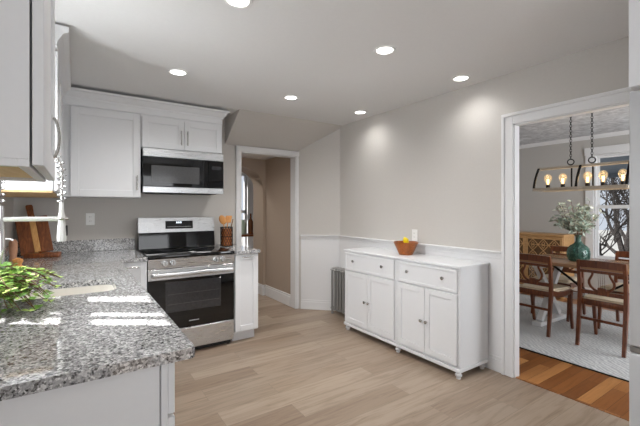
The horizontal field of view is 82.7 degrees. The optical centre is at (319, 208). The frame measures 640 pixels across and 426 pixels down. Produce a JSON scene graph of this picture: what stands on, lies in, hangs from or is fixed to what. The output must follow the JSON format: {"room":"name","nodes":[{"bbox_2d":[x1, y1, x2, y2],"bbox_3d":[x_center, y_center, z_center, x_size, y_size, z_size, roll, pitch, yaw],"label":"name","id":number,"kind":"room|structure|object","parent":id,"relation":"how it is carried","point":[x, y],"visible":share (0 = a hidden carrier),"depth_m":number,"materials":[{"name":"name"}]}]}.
{"room":"kitchen","nodes":[
{"label":"kitchen","id":0,"kind":"room"},
{"bbox_2d":[1,196,12,246],"bbox_3d":[-1.060,0.125,0.624,0.150,2.410,6.420,0,0,-34],"label":"wall","id":1,"kind":"structure","parent":0,"point":[8,204],"depth_m":2.99,"materials":[{"name":"beige paint"}]},
{"bbox_2d":[0,0,60,181],"bbox_3d":[-0.875,-0.558,0.860,0.417,0.944,0.505,0,0,-34],"label":"upper cabinet","id":2,"kind":"object","parent":1,"relation":"attached to","point":[28,120],"visible":1,"depth_m":0.75,"materials":[{"name":"white paint"}]},
{"bbox_2d":[1,24,70,197],"bbox_3d":[-1.994,-0.579,2.527,0.424,0.967,1.260,0,0,-34],"label":"upper cabinet","id":3,"kind":"object","parent":1,"relation":"attached to","point":[48,189],"visible":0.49,"depth_m":2.19,"materials":[{"name":"white paint"}]},
{"bbox_2d":[5,238,134,261],"bbox_3d":[-1.460,0.357,2.220,0.968,0.115,3.084,0,0,-34],"label":"backsplash","id":4,"kind":"structure","parent":1,"relation":"attached to","point":[69,246],"depth_m":3.53,"materials":[{"name":"grey stone"}]},
{"bbox_2d":[13,118,235,250],"bbox_3d":[-1.594,0.125,4.062,3.105,2.410,0.120,0,0,-34],"label":"wall","id":5,"kind":"structure","parent":0,"point":[115,218],"depth_m":3.74,"materials":[{"name":"beige paint"}]},
{"bbox_2d":[86,213,94,224],"bbox_3d":[-2.243,0.100,3.547,0.072,0.116,0.009,0,0,-34],"label":"wall outlet","id":6,"kind":"object","parent":5,"relation":"attached to","point":[90,217],"visible":1,"depth_m":3.55,"materials":[{"name":"white plastic"}]},
{"bbox_2d":[63,104,140,198],"bbox_3d":[-2.067,-0.538,3.441,0.631,0.863,0.378,0,0,-34],"label":"upper cabinet","id":7,"kind":"object","parent":5,"relation":"attached to","point":[102,147],"visible":1,"depth_m":3.30,"materials":[{"name":"white paint"}]},
{"bbox_2d":[141,114,221,153],"bbox_3d":[-1.474,-0.781,3.841,0.796,0.378,0.378,0,0,-34],"label":"upper cabinet","id":8,"kind":"object","parent":5,"relation":"attached to","point":[158,132],"visible":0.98,"depth_m":3.69,"materials":[{"name":"white paint"}]},
{"bbox_2d":[63,87,229,124],"bbox_3d":[-1.704,-0.983,3.673,1.492,0.136,0.400,0,0,-34],"label":"trim","id":9,"kind":"structure","parent":8,"relation":"attached to","point":[75,96],"depth_m":3.47,"materials":[{"name":"white paint"}]},
{"bbox_2d":[141,147,222,194],"bbox_3d":[-1.465,-0.369,3.829,0.783,0.433,0.392,0,0,-34],"label":"microwave","id":10,"kind":"object","parent":8,"relation":"attached to","point":[163,171],"visible":0.96,"depth_m":3.64,"materials":[{"name":"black metal"}]},
{"bbox_2d":[236,145,298,308],"bbox_3d":[-0.674,0.283,4.668,0.892,2.094,0.149,0,0,-34],"label":"trim","id":11,"kind":"structure","parent":5,"relation":"attached to","point":[293,155],"depth_m":4.84,"materials":[{"name":"white paint"}]},
{"bbox_2d":[242,158,265,284],"bbox_3d":[-1.494,0.285,5.402,1.560,2.090,0.370,0,0,-34],"label":"wall","id":12,"kind":"structure","parent":0,"point":[255,169],"depth_m":5.64,"materials":[{"name":"beige paint"}]},
{"bbox_2d":[242,154,273,159],"bbox_3d":[-1.492,-0.990,6.242,3.900,0.460,3.379,0,0,-34],"label":"ceiling","id":13,"kind":"structure","parent":0,"point":[243,155],"depth_m":5.38,"materials":[{"name":"white paint"}]},
{"bbox_2d":[266,157,289,293],"bbox_3d":[-1.164,0.285,4.913,1.560,2.090,0.808,0,0,-34],"label":"wall","id":14,"kind":"structure","parent":0,"point":[277,168],"depth_m":5.26,"materials":[{"name":"beige paint"}]},
{"bbox_2d":[258,283,289,305],"bbox_3d":[-0.748,1.250,5.426,0.060,0.160,1.165,0,0,-34],"label":"baseboard","id":15,"kind":"structure","parent":14,"relation":"attached to","point":[283,297],"depth_m":5.33,"materials":[{"name":"white paint"}]},
{"bbox_2d":[225,109,341,150],"bbox_3d":[-0.418,-0.922,4.508,1.394,0.314,0.454,0,0,-34],"label":"sloped ceiling","id":16,"kind":"structure","parent":0,"point":[242,127],"depth_m":4.39,"materials":[{"name":"beige paint"}]},
{"bbox_2d":[298,129,339,308],"bbox_3d":[-0.023,0.126,4.801,0.416,2.409,0.409,0,0,-34],"label":"wall","id":17,"kind":"structure","parent":0,"point":[319,161],"depth_m":4.79,"materials":[{"name":"beige paint"}]},
{"bbox_2d":[55,0,628,144],"bbox_3d":[1.818,-1.150,2.563,7.120,0.140,6.420,0,0,-34],"label":"ceiling","id":18,"kind":"structure","parent":0,"point":[321,53],"depth_m":2.45,"materials":[{"name":"white paint"}]},
{"bbox_2d":[168,68,187,75],"bbox_3d":[-1.120,-1.076,2.867,0.148,0.006,0.148,0,0,-34],"label":"recessed light","id":19,"kind":"object","parent":18,"relation":"in","point":[178,72],"visible":1,"depth_m":2.87,"materials":[{"name":"white plastic"}]},
{"bbox_2d":[224,0,252,8],"bbox_3d":[-0.424,-1.076,1.879,0.148,0.006,0.148,0,0,-34],"label":"recessed light","id":20,"kind":"object","parent":18,"relation":"in","point":[240,4],"visible":1,"depth_m":1.91,"materials":[{"name":"white plastic"}]},
{"bbox_2d":[284,95,298,99],"bbox_3d":[-0.279,-1.076,3.520,0.148,0.006,0.148,0,0,-34],"label":"recessed light","id":21,"kind":"object","parent":18,"relation":"in","point":[287,97],"visible":1,"depth_m":3.51,"materials":[{"name":"white plastic"}]},
{"bbox_2d":[354,110,366,113],"bbox_3d":[0.448,-1.076,4.052,0.148,0.006,0.148,0,0,-34],"label":"recessed light","id":22,"kind":"object","parent":18,"relation":"in","point":[358,111],"visible":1,"depth_m":4.05,"materials":[{"name":"white plastic"}]},
{"bbox_2d":[374,45,395,54],"bbox_3d":[0.440,-1.076,2.470,0.148,0.006,0.148,0,0,-34],"label":"recessed light","id":23,"kind":"object","parent":18,"relation":"in","point":[384,49],"visible":1,"depth_m":2.46,"materials":[{"name":"white plastic"}]},
{"bbox_2d":[452,75,470,81],"bbox_3d":[1.163,-1.076,2.999,0.148,0.006,0.148,0,0,-34],"label":"recessed light","id":24,"kind":"object","parent":18,"relation":"in","point":[459,78],"visible":1,"depth_m":3.00,"materials":[{"name":"white plastic"}]},
{"bbox_2d":[532,113,628,191],"bbox_3d":[2.838,-0.641,3.949,0.284,0.877,0.880,0,0,-34],"label":"linear chandelier","id":25,"kind":"object","parent":18,"relation":"hanging from","point":[623,184],"visible":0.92,"depth_m":3.88,"materials":[{"name":"brown wood"}]},
{"bbox_2d":[173,292,628,425],"bbox_3d":[0.874,1.390,3.965,7.120,0.120,9.800,0,0,-34],"label":"floor","id":26,"kind":"structure","parent":0,"point":[299,367],"depth_m":2.72,"materials":[{"name":"grey wood"}]},
{"bbox_2d":[0,284,174,425],"bbox_3d":[-1.346,0.889,1.845,0.737,0.882,2.295,0,0,-34],"label":"base cabinet","id":27,"kind":"object","parent":26,"relation":"on","point":[144,397],"visible":0.29,"depth_m":0.99,"materials":[{"name":"white paint"}]},
{"bbox_2d":[0,238,194,400],"bbox_3d":[-1.460,0.373,2.220,0.968,0.147,3.084,0,0,-34],"label":"countertop","id":28,"kind":"structure","parent":27,"relation":"on","point":[69,340],"depth_m":1.26,"materials":[{"name":"grey stone"}]},
{"bbox_2d":[9,239,17,266],"bbox_3d":[-2.219,0.317,2.628,0.052,0.195,0.052,0,0,-34],"label":"pepper mill","id":29,"kind":"object","parent":28,"relation":"on","point":[13,245],"visible":0.76,"depth_m":2.61,"materials":[{"name":"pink wood"}]},
{"bbox_2d":[11,258,24,275],"bbox_3d":[-1.839,0.356,2.210,0.068,0.118,0.067,0,0,-34],"label":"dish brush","id":30,"kind":"object","parent":28,"relation":"on","point":[19,261],"visible":0.48,"depth_m":2.19,"materials":[{"name":"beige wood"}]},
{"bbox_2d":[0,262,64,316],"bbox_3d":[-1.279,0.326,1.523,0.385,0.189,0.460,0,0,-5],"label":"trailing plant","id":31,"kind":"object","parent":28,"relation":"on","point":[11,284],"visible":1,"depth_m":1.49,"materials":[{"name":"green plant"}]},
{"bbox_2d":[15,205,53,255],"bbox_3d":[-2.545,0.186,3.239,0.278,0.449,0.123,0,0,-34],"label":"cutting board","id":32,"kind":"object","parent":28,"relation":"on","point":[33,236],"visible":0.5,"depth_m":3.22,"materials":[{"name":"brown wood"}]},
{"bbox_2d":[0,150,68,293],"bbox_3d":[-1.421,0.038,1.794,0.303,0.753,0.093,0,0,-34],"label":"spring faucet","id":33,"kind":"object","parent":28,"relation":"on","point":[62,229],"visible":0.56,"depth_m":1.85,"materials":[{"name":"silver metal"}]},
{"bbox_2d":[23,251,60,258],"bbox_3d":[-2.387,0.389,3.132,0.240,0.050,0.140,0,0,-26],"label":"serving board","id":34,"kind":"object","parent":28,"relation":"on","point":[39,254],"visible":1,"depth_m":3.08,"materials":[{"name":"brown wood"}]},
{"bbox_2d":[14,284,113,300],"bbox_3d":[-1.324,0.539,1.893,0.452,0.180,0.392,0,0,-34],"label":"undermount sink","id":35,"kind":"object","parent":28,"relation":"in","point":[96,288],"visible":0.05,"depth_m":2.08,"materials":[{"name":"white ceramic"}]},
{"bbox_2d":[123,261,146,290],"bbox_3d":[-2.096,0.889,3.167,0.969,0.882,0.785,0,0,-34],"label":"base cabinet","id":36,"kind":"object","parent":26,"relation":"on","point":[138,270],"visible":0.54,"depth_m":3.11,"materials":[{"name":"white paint"}]},
{"bbox_2d":[137,217,233,349],"bbox_3d":[-1.348,0.712,3.628,0.776,1.236,0.755,0,0,-34],"label":"electric range","id":37,"kind":"object","parent":26,"relation":"on","point":[194,286],"visible":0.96,"depth_m":3.45,"materials":[{"name":"silver metal"}]},
{"bbox_2d":[138,246,233,259],"bbox_3d":[-1.326,0.426,3.595,0.776,0.032,0.595,0,0,-34],"label":"cooktop","id":38,"kind":"object","parent":37,"relation":"in","point":[152,252],"depth_m":3.49,"materials":[{"name":"black glass"}]},
{"bbox_2d":[231,253,257,340],"bbox_3d":[-0.934,0.889,3.950,0.247,0.882,0.785,0,0,-34],"label":"base cabinet","id":39,"kind":"object","parent":26,"relation":"on","point":[245,319],"visible":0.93,"depth_m":3.66,"materials":[{"name":"white paint"}]},
{"bbox_2d":[213,244,259,254],"bbox_3d":[-0.935,0.431,3.954,0.256,0.032,0.794,0,0,-34],"label":"countertop","id":40,"kind":"structure","parent":39,"relation":"on","point":[238,249],"depth_m":3.71,"materials":[{"name":"grey stone"}]},
{"bbox_2d":[220,226,232,246],"bbox_3d":[-1.044,0.307,4.059,0.140,0.214,0.140,0,0,-34],"label":"utensil holder","id":41,"kind":"object","parent":40,"relation":"on","point":[226,235],"visible":0.95,"depth_m":4.01,"materials":[{"name":"brown wicker"}]},
{"bbox_2d":[219,215,225,228],"bbox_3d":[-1.068,0.238,4.040,0.109,0.335,0.036,0,0,-23],"label":"wooden spoon","id":42,"kind":"object","parent":41,"relation":"in","point":[222,219],"visible":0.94,"depth_m":4.03,"materials":[{"name":"brown wood"}]},
{"bbox_2d":[226,216,231,226],"bbox_3d":[-1.037,0.241,4.088,0.093,0.329,0.031,0,0,-20],"label":"wooden spatula","id":43,"kind":"object","parent":41,"relation":"in","point":[228,218],"visible":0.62,"depth_m":4.08,"materials":[{"name":"brown wood"}]},
{"bbox_2d":[242,233,252,236],"bbox_3d":[-1.490,0.910,7.045,0.800,0.840,0.350,0,0,-34],"label":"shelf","id":44,"kind":"object","parent":26,"relation":"on","point":[246,234],"visible":0.05,"depth_m":6.94,"materials":[{"name":"brown wood"}]},
{"bbox_2d":[242,220,245,233],"bbox_3d":[-1.504,0.349,6.993,0.160,0.280,0.160,0,0,-34],"label":"glass jar","id":45,"kind":"object","parent":44,"relation":"on","point":[243,221],"visible":0.48,"depth_m":6.94,"materials":[{"name":"glass"}]},
{"bbox_2d":[248,213,252,233],"bbox_3d":[-1.352,0.289,7.072,0.100,0.400,0.098,0,0,-34],"label":"bottle","id":46,"kind":"object","parent":44,"relation":"on","point":[250,222],"visible":0.86,"depth_m":7.04,"materials":[{"name":"brown glass"}]},
{"bbox_2d":[330,267,344,313],"bbox_3d":[0.329,1.038,4.470,0.149,0.584,0.500,0,0,-34],"label":"radiator","id":47,"kind":"object","parent":26,"relation":"on","point":[339,272],"visible":0.48,"depth_m":4.52,"materials":[{"name":"silver metal"}]},
{"bbox_2d":[343,247,489,378],"bbox_3d":[0.821,0.888,3.511,0.428,0.884,1.478,0,0,-34],"label":"sideboard","id":48,"kind":"object","parent":26,"relation":"on","point":[433,308],"visible":1,"depth_m":3.11,"materials":[{"name":"white wood"}]},
{"bbox_2d":[393,241,418,254],"bbox_3d":[0.840,0.384,3.550,0.240,0.124,0.240,0,0,-34],"label":"fruit bowl","id":49,"kind":"object","parent":48,"relation":"on","point":[403,248],"visible":0.98,"depth_m":3.48,"materials":[{"name":"orange wood"}]},
{"bbox_2d":[403,237,408,242],"bbox_3d":[0.840,0.311,3.550,0.056,0.072,0.056,0,0,-34],"label":"lemon","id":50,"kind":"object","parent":49,"relation":"in","point":[405,240],"visible":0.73,"depth_m":3.53,"materials":[{"name":"yellow food"}]},
{"bbox_2d":[519,231,573,298],"bbox_3d":[3.402,0.858,5.861,0.398,0.945,1.110,0,0,-34],"label":"sideboard","id":51,"kind":"object","parent":26,"relation":"on","point":[537,243],"visible":0.19,"depth_m":5.60,"materials":[{"name":"brown wood"}]},
{"bbox_2d":[519,294,630,381],"bbox_3d":[2.949,1.325,3.916,2.232,0.010,2.720,0,0,-34],"label":"area rug","id":52,"kind":"object","parent":26,"relation":"on","point":[601,353],"visible":0.38,"depth_m":3.64,"materials":[{"name":"grey fabric"}]},
{"bbox_2d":[519,253,573,336],"bbox_3d":[2.455,0.902,4.023,0.536,0.833,0.436,0,0,-34],"label":"chair","id":53,"kind":"object","parent":52,"relation":"on","point":[531,286],"visible":0.83,"depth_m":3.88,"materials":[{"name":"brown wood"}]},
{"bbox_2d":[531,246,585,321],"bbox_3d":[2.991,0.902,4.547,0.536,0.833,0.436,0,0,-34],"label":"chair","id":54,"kind":"object","parent":52,"relation":"on","point":[563,280],"visible":0.3,"depth_m":4.53,"materials":[{"name":"brown wood"}]},
{"bbox_2d":[519,254,628,326],"bbox_3d":[2.966,0.946,3.861,0.765,0.748,1.390,0,0,-34],"label":"dining table","id":55,"kind":"object","parent":52,"relation":"on","point":[558,261],"visible":0.49,"depth_m":4.11,"materials":[{"name":"white paint"}]},
{"bbox_2d":[566,235,590,261],"bbox_3d":[2.824,0.427,3.970,0.220,0.288,0.217,0,0,-34],"label":"vase","id":56,"kind":"object","parent":55,"relation":"on","point":[577,250],"visible":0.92,"depth_m":3.91,"materials":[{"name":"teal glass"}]},
{"bbox_2d":[548,197,604,236],"bbox_3d":[2.808,0.108,3.973,0.468,0.460,0.497,0,0,13],"label":"bouquet","id":57,"kind":"object","parent":56,"relation":"in","point":[579,224],"visible":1,"depth_m":3.94,"materials":[{"name":"white plant"}]},
{"bbox_2d":[575,259,628,357],"bbox_3d":[2.801,0.902,3.509,0.536,0.833,0.436,0,0,-34],"label":"chair","id":58,"kind":"object","parent":52,"relation":"on","point":[599,297],"visible":0.98,"depth_m":3.39,"materials":[{"name":"brown wood"}]},
{"bbox_2d":[597,251,628,328],"bbox_3d":[3.382,0.902,3.967,0.536,0.833,0.436,0,0,-34],"label":"chair","id":59,"kind":"object","parent":52,"relation":"on","point":[618,254],"visible":0.19,"depth_m":4.15,"materials":[{"name":"brown wood"}]},
{"bbox_2d":[629,90,639,425],"bbox_3d":[1.937,0.404,1.483,0.840,1.852,0.856,0,0,-34],"label":"refrigerator","id":60,"kind":"object","parent":26,"relation":"on","point":[634,97],"visible":1,"depth_m":1.61,"materials":[{"name":"white metal"}]},
{"bbox_2d":[301,239,500,356],"bbox_3d":[0.730,0.863,3.995,0.320,0.935,2.573,0,0,-42],"label":"wall","id":61,"kind":"structure","parent":0,"point":[318,257],"depth_m":4.75,"materials":[{"name":"white paint"}]},
{"bbox_2d":[300,235,500,258],"bbox_3d":[0.719,0.376,3.986,0.345,0.062,2.573,0,0,-42],"label":"trim","id":62,"kind":"structure","parent":61,"relation":"attached to","point":[439,248],"depth_m":3.56,"materials":[{"name":"white paint"}]},
{"bbox_2d":[301,299,500,372],"bbox_3d":[0.726,1.268,3.992,0.329,0.125,2.573,0,0,-42],"label":"baseboard","id":63,"kind":"structure","parent":61,"relation":"attached to","point":[494,363],"depth_m":4.76,"materials":[{"name":"white paint"}]},
{"bbox_2d":[340,36,628,250],"bbox_3d":[1.785,0.125,2.541,0.060,2.410,6.420,0,0,-34],"label":"wall","id":64,"kind":"structure","parent":0,"point":[431,167],"depth_m":3.37,"materials":[{"name":"beige paint"}]},
{"bbox_2d":[412,229,416,240],"bbox_3d":[0.963,0.268,3.699,0.009,0.116,0.072,0,0,-34],"label":"wall outlet","id":65,"kind":"object","parent":64,"relation":"attached to","point":[414,232],"visible":1,"depth_m":3.70,"materials":[{"name":"white plastic"}]},
{"bbox_2d":[501,87,633,377],"bbox_3d":[1.795,0.287,2.526,0.120,2.085,1.035,0,0,-34],"label":"trim","id":66,"kind":"structure","parent":64,"relation":"attached to","point":[510,122],"depth_m":2.86,"materials":[{"name":"white paint"}]},
{"bbox_2d":[515,376,628,420],"bbox_3d":[1.783,1.327,2.519,0.028,0.006,0.839,0,0,-34],"label":"threshold","id":67,"kind":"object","parent":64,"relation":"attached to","point":[517,377],"depth_m":2.52,"materials":[{"name":"orange wood"}]},
{"bbox_2d":[629,0,639,90],"bbox_3d":[1.941,-0.809,1.486,0.850,0.538,0.856,0,0,-34],"label":"upper cabinet","id":68,"kind":"object","parent":64,"relation":"attached to","point":[634,5],"visible":1,"depth_m":1.61,"materials":[{"name":"white paint"}]},
{"bbox_2d":[519,130,628,288],"bbox_3d":[4.417,0.125,4.845,0.200,2.410,4.700,0,0,-34],"label":"wall","id":69,"kind":"structure","parent":0,"point":[535,208],"depth_m":5.79,"materials":[{"name":"grey paint"}]},
{"bbox_2d":[584,143,628,259],"bbox_3d":[4.315,-0.025,4.987,0.190,1.750,1.150,0,0,-34],"label":"window","id":70,"kind":"structure","parent":69,"relation":"attached to","point":[591,240],"depth_m":5.33,"materials":[{"name":"white paint"}]},
{"bbox_3d":[-1.756,0.125,6.678,3.650,2.410,2.160,0,0,-34],"label":"wall","id":71,"kind":"structure","parent":0,"visible":0},
{"bbox_2d":[242,172,252,247],"bbox_3d":[-1.852,0.050,7.778,0.980,1.760,0.130,0,0,-34],"label":"window","id":72,"kind":"structure","parent":71,"relation":"in","point":[248,185],"depth_m":7.97,"materials":[{"name":"white paint"}]},
{"label":"outside","id":73,"kind":"structure","parent":0,"visible":0},
{"bbox_2d":[242,230,626,256],"bbox_3d":[17.927,2.080,15.092,33.400,0.300,55.000,0,0,-34],"label":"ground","id":74,"kind":"structure","parent":73,"point":[615,246],"depth_m":20.24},
{"bbox_2d":[599,177,628,257],"bbox_3d":[5.953,0.083,8.058,5.171,3.842,2.439,0,0,-32],"label":"bare tree","id":75,"kind":"object","parent":74,"relation":"on","point":[615,232],"visible":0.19,"depth_m":7.87,"materials":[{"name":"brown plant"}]},
{"bbox_2d":[600,156,628,177],"bbox_3d":[4.944,0.520,5.199,1.050,2.820,4.100,0,0,-34],"label":"porch roof","id":76,"kind":"structure","parent":74,"relation":"on","point":[616,170],"depth_m":5.88,"materials":[{"name":"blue paint"}]},
{"bbox_2d":[600,177,628,257],"bbox_3d":[7.841,-0.452,9.496,4.296,4.909,4.358,0,0,-39],"label":"bare tree","id":77,"kind":"object","parent":74,"relation":"on","point":[625,237],"visible":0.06,"depth_m":9.21,"materials":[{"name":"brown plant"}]},
{"bbox_2d":[604,177,628,223],"bbox_3d":[7.878,-0.373,7.391,3.604,4.723,5.100,0,0,40],"label":"bare tree","id":78,"kind":"object","parent":74,"relation":"on","point":[620,177],"visible":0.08,"depth_m":7.04,"materials":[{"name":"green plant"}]},
{"bbox_3d":[2.956,0.125,3.891,3.389,2.410,4.650,0,0,-34],"label":"wall","id":79,"kind":"structure","parent":0,"visible":0},
{"bbox_2d":[519,284,591,293],"bbox_3d":[2.964,1.250,3.896,3.370,0.160,4.350,0,0,-34],"label":"baseboard","id":80,"kind":"structure","parent":79,"relation":"attached to","point":[575,288],"depth_m":5.51,"materials":[{"name":"white paint"}]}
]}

